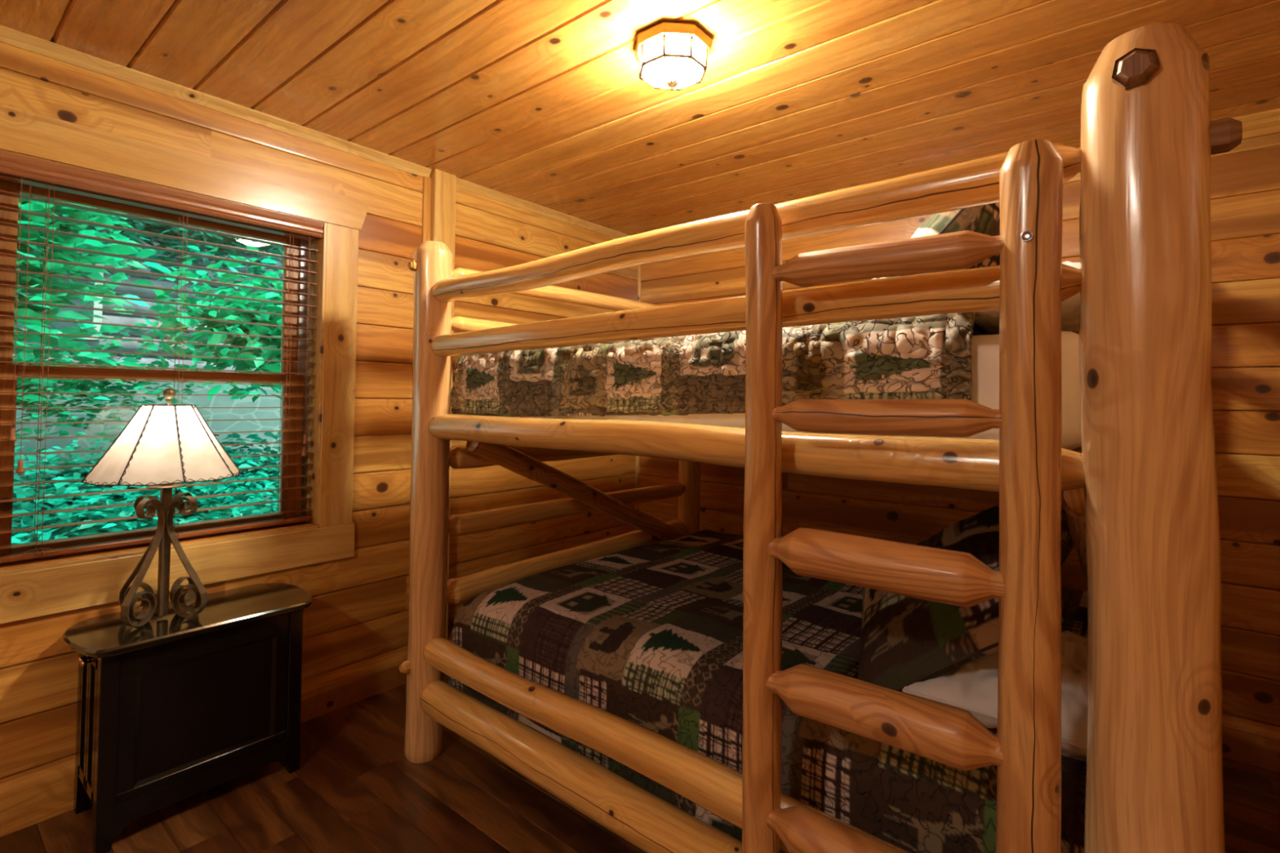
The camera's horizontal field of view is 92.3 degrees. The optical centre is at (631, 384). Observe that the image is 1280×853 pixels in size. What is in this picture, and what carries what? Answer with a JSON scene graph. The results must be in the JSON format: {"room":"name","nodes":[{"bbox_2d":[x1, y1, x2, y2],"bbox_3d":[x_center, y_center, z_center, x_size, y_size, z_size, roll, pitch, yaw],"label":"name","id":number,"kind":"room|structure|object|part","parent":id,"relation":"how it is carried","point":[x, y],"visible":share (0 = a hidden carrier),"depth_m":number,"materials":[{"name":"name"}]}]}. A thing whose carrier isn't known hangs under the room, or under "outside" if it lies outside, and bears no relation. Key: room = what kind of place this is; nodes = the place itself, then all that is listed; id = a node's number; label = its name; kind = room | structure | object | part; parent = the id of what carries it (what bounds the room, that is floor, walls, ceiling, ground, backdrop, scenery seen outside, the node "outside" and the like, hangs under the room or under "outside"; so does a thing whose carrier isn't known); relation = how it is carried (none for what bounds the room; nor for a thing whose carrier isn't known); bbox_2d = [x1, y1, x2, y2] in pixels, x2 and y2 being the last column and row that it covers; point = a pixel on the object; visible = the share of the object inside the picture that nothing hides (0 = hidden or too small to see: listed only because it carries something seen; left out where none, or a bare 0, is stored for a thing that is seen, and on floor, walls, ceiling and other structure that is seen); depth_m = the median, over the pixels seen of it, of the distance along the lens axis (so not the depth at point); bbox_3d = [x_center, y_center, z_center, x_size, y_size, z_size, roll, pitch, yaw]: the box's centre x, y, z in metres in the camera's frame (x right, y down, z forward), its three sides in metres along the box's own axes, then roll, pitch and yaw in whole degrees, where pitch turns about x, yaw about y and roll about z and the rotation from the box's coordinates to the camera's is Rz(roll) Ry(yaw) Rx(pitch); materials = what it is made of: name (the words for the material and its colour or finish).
{"room":"cabin bedroom","nodes":[
{"label":"cabin bedroom","id":0,"kind":"room"},
{"bbox_2d":[0,41,637,783],"bbox_3d":[-1.727,0.150,2.215,0.164,2.440,5.400,0,-2,40],"label":"wall","id":1,"kind":"structure","parent":0,"point":[357,614],"depth_m":2.75,"materials":[{"name":"brown wood"}]},
{"bbox_2d":[0,103,370,624],"bbox_3d":[-1.704,-0.051,2.223,0.181,1.567,1.454,0,-2,40],"label":"window","id":2,"kind":"structure","parent":1,"relation":"in","point":[37,590],"depth_m":2.35,"materials":[{"name":"brown wood"}]},
{"bbox_3d":[-1.742,-0.355,2.291,0.030,0.678,1.006,0,-2,40],"label":"sash","id":3,"kind":"part","parent":2,"relation":"part of","materials":[{"name":"brown wood"}]},
{"bbox_3d":[-1.710,0.261,2.253,0.030,0.626,0.954,0,-2,40],"label":"sash","id":4,"kind":"part","parent":2,"relation":"part of","materials":[{"name":"brown wood"}]},
{"bbox_2d":[0,150,324,563],"bbox_3d":[-1.660,-0.068,2.209,0.091,1.251,1.020,0,-2,40],"label":"window blind","id":5,"kind":"object","parent":2,"relation":"attached to","point":[14,165],"visible":0.95,"depth_m":2.13,"materials":[{"name":"brown wood"}]},
{"bbox_3d":[-1.897,-0.252,1.900,0.002,0.795,0.002,1,-1,-5],"label":"pull cord","id":6,"kind":"part","parent":5,"relation":"part of","materials":[{"name":"brown fabric"}]},
{"bbox_3d":[-1.885,-0.202,1.914,0.002,0.895,0.002,1,-1,-5],"label":"pull cord","id":7,"kind":"part","parent":5,"relation":"part of","materials":[{"name":"brown fabric"}]},
{"bbox_3d":[-1.881,-0.050,1.970,0.054,1.195,0.014,0,-2,40],"label":"ladder cord","id":8,"kind":"part","parent":5,"relation":"part of","materials":[{"name":"brown fabric"}]},
{"bbox_3d":[-1.682,0.549,2.206,0.050,0.018,1.008,0,-2,40],"label":"rail","id":9,"kind":"part","parent":5,"relation":"part of","materials":[{"name":"brown wood"}]},
{"bbox_3d":[-1.653,-0.041,2.246,0.054,1.195,0.014,0,-2,40],"label":"ladder cord","id":10,"kind":"part","parent":5,"relation":"part of","materials":[{"name":"brown fabric"}]},
{"bbox_3d":[-1.421,-0.031,2.527,0.054,1.195,0.014,0,-2,40],"label":"ladder cord","id":11,"kind":"part","parent":5,"relation":"part of","materials":[{"name":"brown fabric"}]},
{"bbox_3d":[-1.351,-0.179,2.560,0.002,0.895,0.002,1,-1,-5],"label":"pull cord","id":12,"kind":"part","parent":5,"relation":"part of","materials":[{"name":"brown fabric"}]},
{"bbox_3d":[-1.348,-0.204,2.564,0.002,0.845,0.002,1,-2,-23],"label":"pull cord","id":13,"kind":"part","parent":5,"relation":"part of","materials":[{"name":"brown fabric"}]},
{"bbox_3d":[-1.656,0.659,2.162,0.030,0.146,1.375,0,-2,40],"label":"sill casing","id":14,"kind":"part","parent":2,"relation":"part of","materials":[{"name":"brown wood"}]},
{"bbox_3d":[-1.639,-0.767,2.194,0.034,0.135,1.454,0,-2,40],"label":"head casing","id":15,"kind":"part","parent":2,"relation":"part of","materials":[{"name":"brown wood"}]},
{"bbox_3d":[-1.261,-0.040,2.649,0.028,1.284,0.139,0,-2,40],"label":"casing","id":16,"kind":"part","parent":2,"relation":"part of","materials":[{"name":"brown wood"}]},
{"bbox_2d":[0,634,452,837],"bbox_3d":[-1.676,1.292,2.134,0.030,0.155,5.400,0,-2,40],"label":"baseboard","id":17,"kind":"structure","parent":1,"relation":"attached to","point":[28,800],"depth_m":2.51,"materials":[{"name":"brown wood"}]},
{"bbox_2d":[0,24,630,239],"bbox_3d":[-1.642,-1.050,2.179,0.030,0.040,5.388,0,-2,40],"label":"trim","id":18,"kind":"structure","parent":1,"relation":"attached to","point":[9,36],"depth_m":2.37,"materials":[{"name":"brown wood"}]},
{"bbox_2d":[421,176,431,242],"bbox_3d":[-1.002,0.122,2.953,0.018,2.250,0.038,0,-2,40],"label":"trim","id":19,"kind":"structure","parent":1,"relation":"attached to","point":[426,202],"depth_m":2.97,"materials":[{"name":"brown wood"}]},
{"bbox_2d":[430,168,456,639],"bbox_3d":[-0.940,0.179,3.002,0.050,2.440,0.120,0,-2,40],"label":"trim","id":20,"kind":"structure","parent":1,"relation":"attached to","point":[443,184],"depth_m":3.01,"materials":[{"name":"brown wood"}]},
{"bbox_2d":[635,264,641,529],"bbox_3d":[0.047,0.241,4.219,0.020,2.400,0.020,0,-2,40],"label":"trim","id":21,"kind":"structure","parent":1,"relation":"attached to","point":[639,266],"depth_m":4.21,"materials":[{"name":"brown wood"}]},
{"bbox_2d":[0,0,1279,235],"bbox_3d":[-0.224,-1.129,1.115,3.900,0.100,5.550,0,-2,40],"label":"ceiling","id":22,"kind":"structure","parent":0,"point":[544,103],"depth_m":2.10,"materials":[{"name":"brown wood"}]},
{"bbox_2d":[635,19,711,91],"bbox_3d":[0.128,-0.980,1.896,0.225,0.152,0.225,1,-1,-5],"label":"ceiling light","id":23,"kind":"object","parent":22,"relation":"attached to","point":[672,55],"visible":1,"depth_m":1.83,"materials":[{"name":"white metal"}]},
{"bbox_3d":[0.128,-0.973,1.896,0.192,0.090,0.192,0,-2,40],"label":"lamp shade","id":24,"kind":"part","parent":23,"relation":"part of","materials":[{"name":"white glass"}]},
{"bbox_3d":[0.127,-0.971,1.896,0.203,0.093,0.203,1,-1,-5],"label":"lead frame","id":25,"kind":"part","parent":23,"relation":"part of","materials":[{"name":"gold metal"}]},
{"bbox_2d":[0,674,1279,852],"bbox_3d":[-0.280,1.419,1.021,3.900,0.120,5.630,0,-2,40],"label":"floor","id":26,"kind":"structure","parent":0,"point":[354,788],"depth_m":1.99,"materials":[{"name":"brown wood"}]},
{"bbox_2d":[62,582,312,852],"bbox_3d":[-1.479,1.072,2.091,0.364,0.598,0.680,0,-2,40],"label":"nightstand","id":27,"kind":"object","parent":26,"relation":"on","point":[171,708],"visible":0.98,"depth_m":1.96,"materials":[{"name":"black paint"}]},
{"bbox_3d":[-1.755,1.315,1.974,0.045,0.100,0.045,0,-2,40],"label":"leg","id":28,"kind":"part","parent":27,"relation":"part of","materials":[{"name":"black paint"}]},
{"bbox_3d":[-1.679,0.843,1.884,0.019,0.019,0.024,0,-2,40],"label":"knob","id":29,"kind":"part","parent":27,"relation":"part of","materials":[{"name":"gold metal"}]},
{"bbox_3d":[-1.699,1.023,1.919,0.110,0.422,0.016,0,-2,40],"label":"door","id":30,"kind":"part","parent":27,"relation":"part of","materials":[{"name":"black paint"}]},
{"bbox_3d":[-1.652,0.843,1.861,0.019,0.019,0.024,0,-2,40],"label":"knob","id":31,"kind":"part","parent":27,"relation":"part of","materials":[{"name":"gold metal"}]},
{"bbox_3d":[-1.611,1.022,1.847,0.110,0.422,0.016,0,-2,40],"label":"door","id":32,"kind":"part","parent":27,"relation":"part of","materials":[{"name":"black paint"}]},
{"bbox_3d":[-1.544,1.313,1.800,0.045,0.100,0.045,0,-2,40],"label":"leg","id":33,"kind":"part","parent":27,"relation":"part of","materials":[{"name":"black paint"}]},
{"bbox_2d":[80,388,240,626],"bbox_3d":[-1.542,0.388,2.039,0.413,0.751,0.413,1,-2,-26],"label":"table lamp","id":34,"kind":"object","parent":27,"relation":"on","point":[162,446],"visible":1,"depth_m":1.98,"materials":[{"name":"fabric"}]},
{"bbox_3d":[-1.623,0.566,2.040,0.132,0.393,0.024,1,-1,4],"label":"scroll leg","id":35,"kind":"part","parent":34,"relation":"part of","materials":[{"name":"metal"}]},
{"bbox_3d":[-1.550,0.565,1.956,0.024,0.393,0.132,1,-1,4],"label":"scroll leg","id":36,"kind":"part","parent":34,"relation":"part of","materials":[{"name":"metal"}]},
{"bbox_3d":[-1.540,0.188,2.044,0.422,0.240,0.422,0,-2,40],"label":"lamp shade","id":37,"kind":"part","parent":34,"relation":"part of","materials":[{"name":"white fabric"}]},
{"bbox_3d":[-1.544,0.537,2.035,0.027,0.443,0.027,0,-2,40],"label":"stem","id":38,"kind":"part","parent":34,"relation":"part of","materials":[{"name":"metal"}]},
{"bbox_3d":[-1.542,0.337,2.040,0.108,0.010,0.108,0,-2,40],"label":"drip plate","id":39,"kind":"part","parent":34,"relation":"part of","materials":[{"name":"metal"}]},
{"bbox_3d":[-1.539,0.569,2.113,0.024,0.393,0.132,1,-1,4],"label":"scroll leg","id":40,"kind":"part","parent":34,"relation":"part of","materials":[{"name":"metal"}]},
{"bbox_3d":[-1.465,0.567,2.029,0.132,0.393,0.024,1,-1,4],"label":"scroll leg","id":41,"kind":"part","parent":34,"relation":"part of","materials":[{"name":"metal"}]},
{"bbox_3d":[-1.370,1.034,2.000,0.012,0.472,0.480,0,-2,40],"label":"frame","id":42,"kind":"part","parent":27,"relation":"part of","materials":[{"name":"black paint"}]},
{"bbox_3d":[-1.369,1.045,1.999,0.007,0.345,0.390,0,-2,40],"label":"panel moulding","id":43,"kind":"part","parent":27,"relation":"part of","materials":[{"name":"black paint"}]},
{"bbox_3d":[-1.216,1.327,2.197,0.045,0.100,0.045,0,-2,40],"label":"leg","id":44,"kind":"part","parent":27,"relation":"part of","materials":[{"name":"black paint"}]},
{"bbox_2d":[399,22,1242,852],"bbox_3d":[0.568,0.437,2.276,2.268,1.925,2.020,0,-2,40],"label":"bunk bed","id":45,"kind":"object","parent":26,"relation":"on","point":[1139,495],"visible":0.88,"depth_m":1.08,"materials":[{"name":"brown wood"}]},
{"bbox_3d":[-0.763,0.422,2.324,0.146,1.925,0.142,0,-2,40],"label":"post","id":46,"kind":"part","parent":45,"relation":"part of","materials":[{"name":"brown wood"}]},
{"bbox_3d":[-0.203,-0.225,3.016,0.081,0.086,1.645,0,-2,40],"label":"rail","id":47,"kind":"part","parent":45,"relation":"part of","materials":[{"name":"brown wood"}]},
{"bbox_3d":[-0.209,0.308,3.003,0.096,0.100,1.645,0,-2,40],"label":"rail","id":48,"kind":"part","parent":45,"relation":"part of","materials":[{"name":"brown wood"}]},
{"bbox_3d":[-0.198,-0.417,3.019,0.078,0.082,1.645,0,-2,40],"label":"rail","id":49,"kind":"part","parent":45,"relation":"part of","materials":[{"name":"brown wood"}]},
{"bbox_3d":[-0.213,0.824,2.988,0.108,0.119,1.646,0,-2,40],"label":"rail","id":50,"kind":"part","parent":45,"relation":"part of","materials":[{"name":"brown wood"}]},
{"bbox_3d":[-0.212,0.583,2.996,0.088,0.101,1.646,0,-2,40],"label":"rail","id":51,"kind":"part","parent":45,"relation":"part of","materials":[{"name":"brown wood"}]},
{"bbox_3d":[0.008,1.135,1.627,1.975,0.136,0.129,-1,-2,41],"label":"rail","id":52,"kind":"part","parent":45,"relation":"part of","materials":[{"name":"brown wood"}]},
{"bbox_3d":[0.010,0.971,1.632,1.975,0.118,0.136,0,-2,40],"label":"rail","id":53,"kind":"part","parent":45,"relation":"part of","materials":[{"name":"brown wood"}]},
{"bbox_3d":[0.346,0.501,3.672,0.138,1.860,0.136,0,-2,40],"label":"post","id":54,"kind":"part","parent":45,"relation":"part of","materials":[{"name":"brown wood"}]},
{"bbox_2d":[450,311,996,417],"bbox_3d":[0.490,-0.006,2.383,1.769,0.276,1.567,0,-2,40],"label":"quilt","id":55,"kind":"object","parent":45,"relation":"on","point":[929,357],"visible":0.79,"depth_m":1.61,"materials":[{"name":"fabric"}]},
{"bbox_2d":[871,205,982,279],"bbox_3d":[0.794,-0.301,1.757,0.329,0.410,0.658,0,-2,23],"label":"pillow sham","id":56,"kind":"object","parent":55,"relation":"on","point":[966,219],"visible":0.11,"depth_m":1.46,"materials":[{"name":"fabric"}]},
{"bbox_2d":[964,202,999,269],"bbox_3d":[0.965,-0.318,1.784,0.626,0.451,0.247,2,-2,-41],"label":"pillow sham","id":57,"kind":"object","parent":55,"relation":"on","point":[988,222],"visible":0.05,"depth_m":1.64,"materials":[{"name":"fabric"}]},
{"bbox_3d":[0.021,0.149,1.653,1.975,0.103,0.133,0,-2,40],"label":"rail","id":58,"kind":"part","parent":45,"relation":"part of","materials":[{"name":"brown wood"}]},
{"bbox_3d":[0.024,-0.159,1.661,1.975,0.102,0.116,0,-2,40],"label":"rail","id":59,"kind":"part","parent":45,"relation":"part of","materials":[{"name":"brown wood"}]},
{"bbox_3d":[0.026,-0.359,1.665,1.975,0.102,0.087,-1,-2,41],"label":"rail","id":60,"kind":"part","parent":45,"relation":"part of","materials":[{"name":"brown wood"}]},
{"bbox_3d":[0.273,0.495,1.284,0.081,1.752,0.081,0,-2,40],"label":"ladder rail","id":61,"kind":"part","parent":45,"relation":"part of","materials":[{"name":"brown wood"}]},
{"bbox_2d":[487,331,1081,449],"bbox_3d":[0.610,0.038,2.355,1.930,0.232,1.595,0,-2,40],"label":"mattress","id":62,"kind":"object","parent":45,"relation":"on","point":[984,348],"visible":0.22,"depth_m":1.23,"materials":[{"name":"beige fabric"}]},
{"bbox_2d":[973,261,1079,334],"bbox_3d":[0.944,-0.188,1.420,0.305,0.140,0.605,0,-2,38],"label":"pillow","id":63,"kind":"object","parent":62,"relation":"on","point":[988,321],"visible":0.19,"depth_m":1.31,"materials":[{"name":"fabric"}]},
{"bbox_3d":[0.636,0.488,0.983,0.098,1.760,0.091,0,-2,40],"label":"ladder rail","id":64,"kind":"part","parent":45,"relation":"part of","materials":[{"name":"brown wood"}]},
{"bbox_3d":[0.808,0.407,0.961,0.170,1.925,0.174,0,-2,40],"label":"post","id":65,"kind":"part","parent":45,"relation":"part of","materials":[{"name":"brown wood"}]},
{"bbox_2d":[638,133,1279,728],"bbox_3d":[1.476,0.215,3.158,3.900,2.446,0.164,0,-2,40],"label":"wall","id":66,"kind":"structure","parent":0,"point":[1245,180],"depth_m":2.37,"materials":[{"name":"brown wood"}]},
{"bbox_2d":[1222,715,1279,773],"bbox_3d":[1.421,1.352,3.057,3.570,0.155,0.030,0,-2,40],"label":"baseboard","id":67,"kind":"structure","parent":66,"relation":"attached to","point":[1243,741],"depth_m":2.30,"materials":[{"name":"brown wood"}]},
{"bbox_2d":[1231,108,1279,139],"bbox_3d":[1.434,-0.973,3.095,3.570,0.076,0.052,0,-2,40],"label":"trim","id":68,"kind":"structure","parent":66,"relation":"attached to","point":[1265,122],"depth_m":2.32,"materials":[{"name":"brown wood"}]},
{"bbox_3d":[0.601,0.992,2.326,1.900,0.371,1.590,0,-2,40],"label":"mattress","id":69,"kind":"object","parent":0,"visible":0},
{"bbox_2d":[448,529,1087,852],"bbox_3d":[0.583,1.022,2.297,1.967,0.504,1.620,0,-2,40],"label":"quilt","id":70,"kind":"object","parent":69,"relation":"on","point":[650,637],"visible":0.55,"depth_m":1.81,"materials":[{"name":"fabric"}]},
{"bbox_2d":[857,503,1064,692],"bbox_3d":[0.797,0.545,1.595,0.392,0.431,0.684,0,-2,22],"label":"pillow sham","id":71,"kind":"object","parent":70,"relation":"on","point":[906,641],"visible":0.55,"depth_m":1.43,"materials":[{"name":"fabric"}]},
{"bbox_2d":[902,630,1087,757],"bbox_3d":[0.948,0.691,1.478,0.425,0.195,0.625,0,-2,36],"label":"pillow","id":72,"kind":"object","parent":70,"relation":"on","point":[972,688],"visible":0.3,"depth_m":1.31,"materials":[{"name":"white fabric"}]},
{"bbox_2d":[1061,509,1074,564],"bbox_3d":[1.337,0.604,2.106,0.673,0.405,0.324,2,-2,-43],"label":"pillow sham","id":73,"kind":"object","parent":70,"relation":"on","point":[1067,544],"visible":0.09,"depth_m":1.94,"materials":[{"name":"fabric"}]},
{"label":"outside","id":74,"kind":"structure","parent":0,"visible":0},
{"label":"ground","id":75,"kind":"structure","parent":74,"visible":0},
{"bbox_2d":[13,192,170,401],"bbox_3d":[-3.954,-0.237,3.672,1.318,3.834,1.736,0,-2,40],"label":"young tree","id":76,"kind":"object","parent":75,"relation":"on","point":[32,310],"visible":0.37,"depth_m":3.90,"materials":[{"name":"green plant"}]},
{"bbox_2d":[13,321,204,441],"bbox_3d":[-5.644,0.557,5.863,1.240,2.316,2.622,0,-2,40],"label":"shrub","id":77,"kind":"object","parent":75,"relation":"on","point":[69,384],"visible":0.44,"depth_m":6.04,"materials":[{"name":"green plant"}]},
{"bbox_2d":[11,431,280,544],"bbox_3d":[-3.630,1.108,5.132,2.298,1.322,4.380,0,-2,40],"label":"shrub","id":78,"kind":"object","parent":75,"relation":"on","point":[71,487],"visible":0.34,"depth_m":4.76,"materials":[{"name":"green plant"}]},
{"bbox_2d":[13,214,284,537],"bbox_3d":[-5.872,-0.621,7.226,1.500,4.731,11.000,0,-2,40],"label":"log cabin","id":79,"kind":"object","parent":75,"relation":"on","point":[114,317],"visible":0.12,"depth_m":7.48,"materials":[{"name":"wood"}]},
{"bbox_2d":[33,209,284,293],"bbox_3d":[-4.410,-0.485,6.144,1.413,4.443,4.308,0,-2,40],"label":"young tree","id":80,"kind":"object","parent":75,"relation":"on","point":[148,226],"visible":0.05,"depth_m":6.07,"materials":[{"name":"green plant"}]},
{"bbox_2d":[109,244,283,402],"bbox_3d":[-3.396,0.277,5.910,1.273,2.931,2.394,0,-2,40],"label":"young tree","id":81,"kind":"object","parent":75,"relation":"on","point":[212,313],"visible":0.47,"depth_m":5.46,"materials":[{"name":"green plant"}]}
]}

